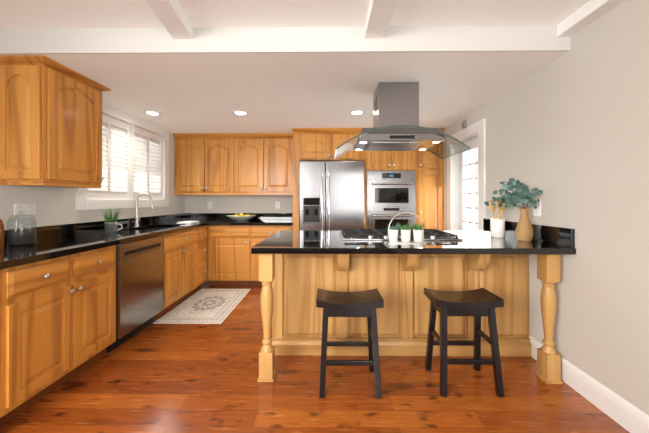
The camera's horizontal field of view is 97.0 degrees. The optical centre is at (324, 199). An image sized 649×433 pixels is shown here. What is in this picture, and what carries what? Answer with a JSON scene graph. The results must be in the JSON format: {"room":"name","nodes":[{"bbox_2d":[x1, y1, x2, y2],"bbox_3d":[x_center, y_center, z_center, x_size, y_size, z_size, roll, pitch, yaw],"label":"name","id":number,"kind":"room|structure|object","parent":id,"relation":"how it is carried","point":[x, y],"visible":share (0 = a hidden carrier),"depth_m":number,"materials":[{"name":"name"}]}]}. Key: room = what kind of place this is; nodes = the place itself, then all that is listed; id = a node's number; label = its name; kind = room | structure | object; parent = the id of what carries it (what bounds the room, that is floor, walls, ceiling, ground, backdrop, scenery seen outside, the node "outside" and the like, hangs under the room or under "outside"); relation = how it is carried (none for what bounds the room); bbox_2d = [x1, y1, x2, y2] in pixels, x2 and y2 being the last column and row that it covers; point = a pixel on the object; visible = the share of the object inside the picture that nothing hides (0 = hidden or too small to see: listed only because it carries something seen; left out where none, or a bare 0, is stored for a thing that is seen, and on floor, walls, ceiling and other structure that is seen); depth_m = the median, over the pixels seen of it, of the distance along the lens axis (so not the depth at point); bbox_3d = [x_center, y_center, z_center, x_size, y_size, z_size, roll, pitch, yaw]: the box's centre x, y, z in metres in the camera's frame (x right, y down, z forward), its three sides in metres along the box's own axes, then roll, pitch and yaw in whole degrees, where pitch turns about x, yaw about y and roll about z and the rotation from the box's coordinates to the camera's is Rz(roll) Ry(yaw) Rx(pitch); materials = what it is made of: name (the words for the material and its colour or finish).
{"room":"kitchen","nodes":[
{"label":"kitchen","id":0,"kind":"room"},
{"bbox_2d":[0,132,184,229],"bbox_3d":[-2.366,0.036,0.689,0.150,2.375,7.860,0,0,1],"label":"wall","id":1,"kind":"structure","parent":0,"point":[55,206],"depth_m":2.47,"materials":[{"name":"beige paint"}]},
{"bbox_2d":[14,204,35,215],"bbox_3d":[-2.272,0.077,2.178,0.008,0.085,0.150,0,0,1],"label":"electrical outlet","id":2,"kind":"object","parent":1,"relation":"attached to","point":[28,209],"visible":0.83,"depth_m":2.17,"materials":[{"name":"white plastic"}]},
{"bbox_2d":[0,55,110,187],"bbox_3d":[-2.089,-0.538,2.256,0.364,0.883,0.615,0,0,1],"label":"upper cabinet","id":3,"kind":"object","parent":1,"relation":"attached to","point":[50,123],"visible":1,"depth_m":2.03,"materials":[{"name":"brown wood"}]},
{"bbox_2d":[4,213,183,248],"bbox_3d":[-2.014,0.374,3.026,0.499,0.310,3.168,0,0,1],"label":"backsplash","id":4,"kind":"structure","parent":1,"relation":"attached to","point":[85,227],"depth_m":2.83,"materials":[{"name":"black stone"}]},
{"bbox_2d":[76,102,168,209],"bbox_3d":[-2.323,-0.440,3.370,0.182,1.080,1.500,0,0,1],"label":"window","id":5,"kind":"structure","parent":1,"relation":"in","point":[83,202],"depth_m":3.33,"materials":[{"name":"white wood"}]},
{"bbox_2d":[87,114,162,198],"bbox_3d":[-2.281,-0.440,3.370,0.075,0.878,1.296,0,0,1],"label":"window shutters","id":6,"kind":"object","parent":5,"relation":"attached to","point":[132,168],"visible":0.85,"depth_m":3.33,"materials":[{"name":"white wood"}]},
{"bbox_2d":[185,195,292,212],"bbox_3d":[-0.300,0.046,4.673,4.200,2.375,0.150,0,0,1],"label":"wall","id":7,"kind":"structure","parent":0,"point":[237,203],"depth_m":4.61,"materials":[{"name":"beige paint"}]},
{"bbox_2d":[208,201,211,208],"bbox_3d":[-1.846,0.093,4.610,0.075,0.115,0.008,0,0,1],"label":"electrical outlet","id":8,"kind":"object","parent":7,"relation":"attached to","point":[209,204],"visible":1,"depth_m":4.61,"materials":[{"name":"white plastic"}]},
{"bbox_2d":[173,133,292,194],"bbox_3d":[-1.347,-0.518,4.417,1.804,0.912,0.379,0,0,1],"label":"upper cabinet","id":9,"kind":"object","parent":7,"relation":"attached to","point":[233,163],"visible":0.92,"depth_m":4.26,"materials":[{"name":"brown wood"}]},
{"bbox_2d":[184,213,292,220],"bbox_3d":[-1.335,0.273,4.594,1.784,0.100,0.019,0,0,1],"label":"backsplash","id":10,"kind":"structure","parent":7,"relation":"attached to","point":[187,216],"depth_m":4.58,"materials":[{"name":"black stone"}]},
{"bbox_2d":[275,201,279,208],"bbox_3d":[-0.756,0.093,4.598,0.075,0.115,0.008,0,0,1],"label":"electrical outlet","id":11,"kind":"object","parent":7,"relation":"attached to","point":[277,204],"visible":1,"depth_m":4.60,"materials":[{"name":"white plastic"}]},
{"bbox_2d":[296,132,363,161],"bbox_3d":[0.096,-0.737,4.273,0.895,0.388,0.636,0,0,1],"label":"upper cabinet","id":12,"kind":"object","parent":7,"relation":"attached to","point":[323,144],"depth_m":3.96,"materials":[{"name":"brown wood"}]},
{"bbox_2d":[364,151,423,175],"bbox_3d":[0.953,-0.664,4.264,0.773,0.534,0.636,0,0,1],"label":"upper cabinet","id":13,"kind":"object","parent":7,"relation":"attached to","point":[373,160],"depth_m":3.95,"materials":[{"name":"brown wood"}]},
{"bbox_2d":[367,171,414,228],"bbox_3d":[0.917,0.117,4.187,0.659,1.020,0.637,0,0,1],"label":"double wall oven","id":14,"kind":"object","parent":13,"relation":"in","point":[390,195],"visible":0.77,"depth_m":3.93,"materials":[{"name":"silver metal"}]},
{"bbox_2d":[0,51,567,132],"bbox_3d":[-0.314,-1.162,3.340,4.200,0.365,2.823,0,0,1],"label":"ceiling","id":15,"kind":"structure","parent":0,"point":[212,92],"depth_m":2.44,"materials":[{"name":"white paint"}]},
{"bbox_2d":[144,111,160,115],"bbox_3d":[-1.960,-0.977,3.268,0.170,0.006,0.170,0,0,1],"label":"recessed light","id":16,"kind":"object","parent":15,"relation":"in","point":[154,113],"visible":1,"depth_m":3.27,"materials":[{"name":"white"}]},
{"bbox_2d":[232,110,247,114],"bbox_3d":[-0.960,-0.977,3.257,0.170,0.006,0.170,0,0,1],"label":"recessed light","id":17,"kind":"object","parent":15,"relation":"in","point":[237,112],"visible":1,"depth_m":3.23,"materials":[{"name":"white"}]},
{"bbox_2d":[0,25,569,53],"bbox_3d":[-0.329,-1.066,1.922,3.900,0.166,0.012,0,0,1],"label":"header beam","id":18,"kind":"structure","parent":15,"relation":"attached to","point":[289,39],"depth_m":1.92,"materials":[{"name":"white paint"}]},
{"bbox_2d":[349,110,364,114],"bbox_3d":[0.363,-0.977,3.244,0.170,0.006,0.170,0,0,1],"label":"recessed light","id":19,"kind":"object","parent":15,"relation":"in","point":[357,112],"visible":1,"depth_m":3.23,"materials":[{"name":"white"}]},
{"bbox_2d":[334,82,469,158],"bbox_3d":[0.621,-0.686,2.550,1.060,0.587,0.560,0,0,1],"label":"range hood","id":20,"kind":"object","parent":15,"relation":"hanging from","point":[396,127],"visible":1,"depth_m":2.40,"materials":[{"name":"silver metal"}]},
{"bbox_2d":[0,0,588,28],"bbox_3d":[-0.356,-1.255,-0.740,4.200,0.200,5.337,0,0,1],"label":"ceiling","id":21,"kind":"structure","parent":0,"point":[34,14],"depth_m":1.78,"materials":[{"name":"white paint"}]},
{"bbox_2d":[145,0,192,38],"bbox_3d":[-0.669,-1.116,-0.668,0.125,0.078,5.226,0,0,-6],"label":"beam","id":22,"kind":"structure","parent":21,"relation":"attached to","point":[172,17],"depth_m":1.71,"materials":[{"name":"white paint"}]},
{"bbox_2d":[365,0,397,37],"bbox_3d":[0.303,-1.116,-0.678,0.130,0.078,5.175,0,0,1],"label":"beam","id":23,"kind":"structure","parent":21,"relation":"attached to","point":[379,16],"depth_m":1.70,"materials":[{"name":"white paint"}]},
{"bbox_2d":[557,0,624,36],"bbox_3d":[1.582,-1.116,-0.691,0.154,0.078,5.175,0,0,1],"label":"beam","id":24,"kind":"structure","parent":21,"relation":"attached to","point":[584,16],"depth_m":1.71,"materials":[{"name":"white paint"}]},
{"bbox_2d":[0,281,629,432],"bbox_3d":[-0.342,1.274,0.665,4.200,0.100,8.160,0,0,1],"label":"floor","id":25,"kind":"structure","parent":0,"point":[176,378],"depth_m":1.79,"materials":[{"name":"brown wood"}]},
{"bbox_2d":[0,253,83,426],"bbox_3d":[-1.962,0.791,1.696,0.631,0.870,0.487,0,0,1],"label":"base cabinet","id":26,"kind":"object","parent":25,"relation":"on","point":[57,306],"depth_m":1.66,"materials":[{"name":"brown wood"}]},
{"bbox_2d":[0,221,207,268],"bbox_3d":[-1.940,0.339,3.026,0.646,0.040,3.168,0,0,1],"label":"countertop","id":27,"kind":"structure","parent":26,"relation":"on","point":[47,248],"depth_m":2.10,"materials":[{"name":"black stone"}]},
{"bbox_2d":[0,219,3,250],"bbox_3d":[-2.011,0.167,1.755,0.081,0.296,0.074,0,0,1],"label":"soap bottle","id":28,"kind":"object","parent":27,"relation":"on","point":[1,235],"visible":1,"depth_m":1.76,"materials":[{"name":"glass"}]},
{"bbox_2d":[6,212,36,245],"bbox_3d":[-2.093,0.198,1.986,0.148,0.236,0.148,0,0,1],"label":"glass canister","id":29,"kind":"object","parent":27,"relation":"on","point":[22,236],"visible":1,"depth_m":1.95,"materials":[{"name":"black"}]},
{"bbox_2d":[100,207,122,232],"bbox_3d":[-2.025,0.196,2.743,0.185,0.243,0.160,0,0,1],"label":"potted plant","id":30,"kind":"object","parent":27,"relation":"on","point":[111,226],"visible":1,"depth_m":2.71,"materials":[{"name":"grey"}]},
{"bbox_2d":[106,235,162,352],"bbox_3d":[-1.929,0.794,2.592,0.616,0.864,0.603,0,0,1],"label":"dishwasher","id":31,"kind":"object","parent":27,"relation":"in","point":[139,285],"visible":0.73,"depth_m":2.51,"materials":[{"name":"silver metal"}]},
{"bbox_2d":[134,193,153,226],"bbox_3d":[-2.113,0.121,3.373,0.228,0.396,0.089,0,0,1],"label":"faucet","id":32,"kind":"object","parent":27,"relation":"on","point":[137,219],"visible":0.98,"depth_m":3.35,"materials":[{"name":"silver metal"}]},
{"bbox_2d":[176,221,198,223],"bbox_3d":[-1.829,0.309,3.843,0.190,0.022,0.260,0,0,1],"label":"dish towel","id":33,"kind":"object","parent":27,"relation":"on","point":[187,222],"visible":1,"depth_m":3.72,"materials":[{"name":"white fabric"}]},
{"bbox_2d":[84,245,115,368],"bbox_3d":[-1.958,0.792,2.050,0.631,0.870,0.469,0,0,1],"label":"base cabinet","id":34,"kind":"object","parent":25,"relation":"on","point":[99,265],"depth_m":2.10,"materials":[{"name":"brown wood"}]},
{"bbox_2d":[155,241,187,319],"bbox_3d":[-1.960,0.888,3.283,0.404,0.685,0.765,0,0,1],"label":"base cabinet","id":35,"kind":"object","parent":25,"relation":"on","point":[175,258],"depth_m":3.14,"materials":[{"name":"brown wood"}]},
{"bbox_2d":[156,225,211,296],"bbox_3d":[-1.903,0.796,3.818,0.704,0.870,0.350,0,0,1],"label":"base cabinet","id":36,"kind":"object","parent":25,"relation":"on","point":[199,239],"depth_m":3.73,"materials":[{"name":"brown wood"}]},
{"bbox_2d":[152,289,250,323],"bbox_3d":[-1.359,1.226,3.386,0.680,0.008,1.110,0,0,1],"label":"rug","id":37,"kind":"object","parent":25,"relation":"on","point":[209,306],"visible":1,"depth_m":3.24,"materials":[{"name":"beige fabric"}]},
{"bbox_2d":[212,225,255,285],"bbox_3d":[-1.297,0.798,4.284,0.684,0.870,0.636,0,0,1],"label":"base cabinet","id":38,"kind":"object","parent":25,"relation":"on","point":[233,263],"depth_m":3.97,"materials":[{"name":"brown wood"}]},
{"bbox_2d":[208,221,292,224],"bbox_3d":[-1.025,0.343,4.275,1.158,0.040,0.650,0,0,1],"label":"countertop","id":39,"kind":"structure","parent":38,"relation":"on","point":[209,222],"depth_m":3.96,"materials":[{"name":"black stone"}]},
{"bbox_2d":[227,213,255,220],"bbox_3d":[-1.239,0.263,4.277,0.430,0.116,0.430,0,0,1],"label":"fruit bowl","id":40,"kind":"object","parent":39,"relation":"on","point":[240,217],"visible":1,"depth_m":4.17,"materials":[{"name":"white ceramic"}]},
{"bbox_2d":[256,225,292,285],"bbox_3d":[-0.771,0.798,4.279,0.649,0.870,0.636,0,0,1],"label":"base cabinet","id":41,"kind":"object","parent":25,"relation":"on","point":[263,232],"depth_m":3.96,"materials":[{"name":"brown wood"}]},
{"bbox_2d":[299,161,363,230],"bbox_3d":[0.096,0.357,4.185,0.882,1.750,0.776,0,0,1],"label":"fridge","id":42,"kind":"object","parent":25,"relation":"on","point":[331,195],"visible":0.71,"depth_m":3.86,"materials":[{"name":"silver metal"}]},
{"bbox_2d":[316,288,383,398],"bbox_3d":[0.158,0.931,1.921,0.425,0.597,0.315,0,0,1],"label":"stool","id":43,"kind":"object","parent":25,"relation":"on","point":[366,303],"visible":1,"depth_m":1.81,"materials":[{"name":"black wood"}]},
{"bbox_2d":[257,254,570,383],"bbox_3d":[0.587,0.793,2.395,2.070,0.871,0.964,0,0,1],"label":"kitchen island","id":44,"kind":"object","parent":25,"relation":"on","point":[297,268],"depth_m":2.27,"materials":[{"name":"brown wood"}]},
{"bbox_2d":[251,230,575,253],"bbox_3d":[0.574,0.375,2.391,2.098,0.115,1.065,0,0,1],"label":"island countertop","id":45,"kind":"structure","parent":44,"relation":"on","point":[283,241],"depth_m":1.92,"materials":[{"name":"black stone"}]},
{"bbox_2d":[339,229,462,240],"bbox_3d":[0.594,0.296,2.460,0.925,0.040,0.536,0,0,1],"label":"cooktop","id":46,"kind":"object","parent":45,"relation":"in","point":[375,234],"visible":0.69,"depth_m":2.30,"materials":[{"name":"silver metal"}]},
{"bbox_2d":[386,212,426,243],"bbox_3d":[0.577,0.204,2.094,0.323,0.223,0.144,0,0,1],"label":"caddy","id":47,"kind":"object","parent":45,"relation":"on","point":[418,233],"visible":1,"depth_m":2.06,"materials":[{"name":"white ceramic"}]},
{"bbox_2d":[489,200,505,237],"bbox_3d":[1.449,0.153,2.405,0.150,0.327,0.106,0,0,1],"label":"utensil crock","id":48,"kind":"object","parent":45,"relation":"on","point":[497,227],"visible":0.75,"depth_m":2.38,"materials":[{"name":"white ceramic"}]},
{"bbox_2d":[484,178,542,241],"bbox_3d":[1.449,0.074,2.178,0.526,0.484,0.171,0,0,1],"label":"vase","id":49,"kind":"object","parent":45,"relation":"on","point":[524,227],"visible":0.98,"depth_m":2.15,"materials":[{"name":"brown"}]},
{"bbox_2d":[415,128,443,230],"bbox_3d":[1.456,0.151,4.257,0.372,2.164,0.636,0,0,1],"label":"tall cabinet","id":50,"kind":"object","parent":25,"relation":"on","point":[429,184],"depth_m":3.94,"materials":[{"name":"brown wood"}]},
{"bbox_2d":[424,288,504,396],"bbox_3d":[0.918,0.931,1.933,0.425,0.597,0.315,0,0,1],"label":"stool","id":51,"kind":"object","parent":25,"relation":"on","point":[477,304],"visible":1,"depth_m":1.84,"materials":[{"name":"black wood"}]},
{"bbox_2d":[444,0,648,415],"bbox_3d":[1.683,0.036,0.647,0.150,2.375,7.860,0,0,1],"label":"wall","id":52,"kind":"structure","parent":0,"point":[567,133],"depth_m":1.74,"materials":[{"name":"beige paint"}]},
{"bbox_2d":[462,119,466,127],"bbox_3d":[1.615,-0.875,3.341,0.040,0.090,0.060,0,0,1],"label":"sensor","id":53,"kind":"object","parent":52,"relation":"attached to","point":[464,123],"visible":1,"depth_m":3.31,"materials":[{"name":"grey plastic"}]},
{"bbox_2d":[447,118,484,230],"bbox_3d":[1.702,0.205,3.367,0.168,2.050,0.900,0,0,1],"label":"door frame","id":54,"kind":"structure","parent":52,"relation":"attached to","point":[474,130],"depth_m":3.59,"materials":[{"name":"white wood"}]},
{"bbox_2d":[459,137,477,230],"bbox_3d":[1.746,0.256,3.366,0.040,1.928,0.676,0,0,1],"label":"glazed door","id":55,"kind":"structure","parent":52,"relation":"in","point":[471,144],"depth_m":3.54,"materials":[{"name":"white"}]},
{"bbox_2d":[483,218,574,245],"bbox_3d":[1.612,0.255,2.386,0.022,0.125,1.055,0,0,1],"label":"backsplash","id":56,"kind":"structure","parent":52,"relation":"attached to","point":[558,236],"depth_m":2.05,"materials":[{"name":"black stone"}]},
{"bbox_2d":[533,201,540,215],"bbox_3d":[1.620,0.072,2.198,0.008,0.115,0.075,0,0,1],"label":"electrical outlet","id":57,"kind":"object","parent":52,"relation":"attached to","point":[537,211],"visible":0.74,"depth_m":2.18,"materials":[{"name":"white plastic"}]},
{"bbox_2d":[529,335,648,432],"bbox_3d":[1.592,1.149,-0.184,0.016,0.145,6.200,0,0,1],"label":"baseboard","id":58,"kind":"structure","parent":52,"relation":"attached to","point":[625,414],"depth_m":1.65,"materials":[{"name":"white wood"}]}
]}

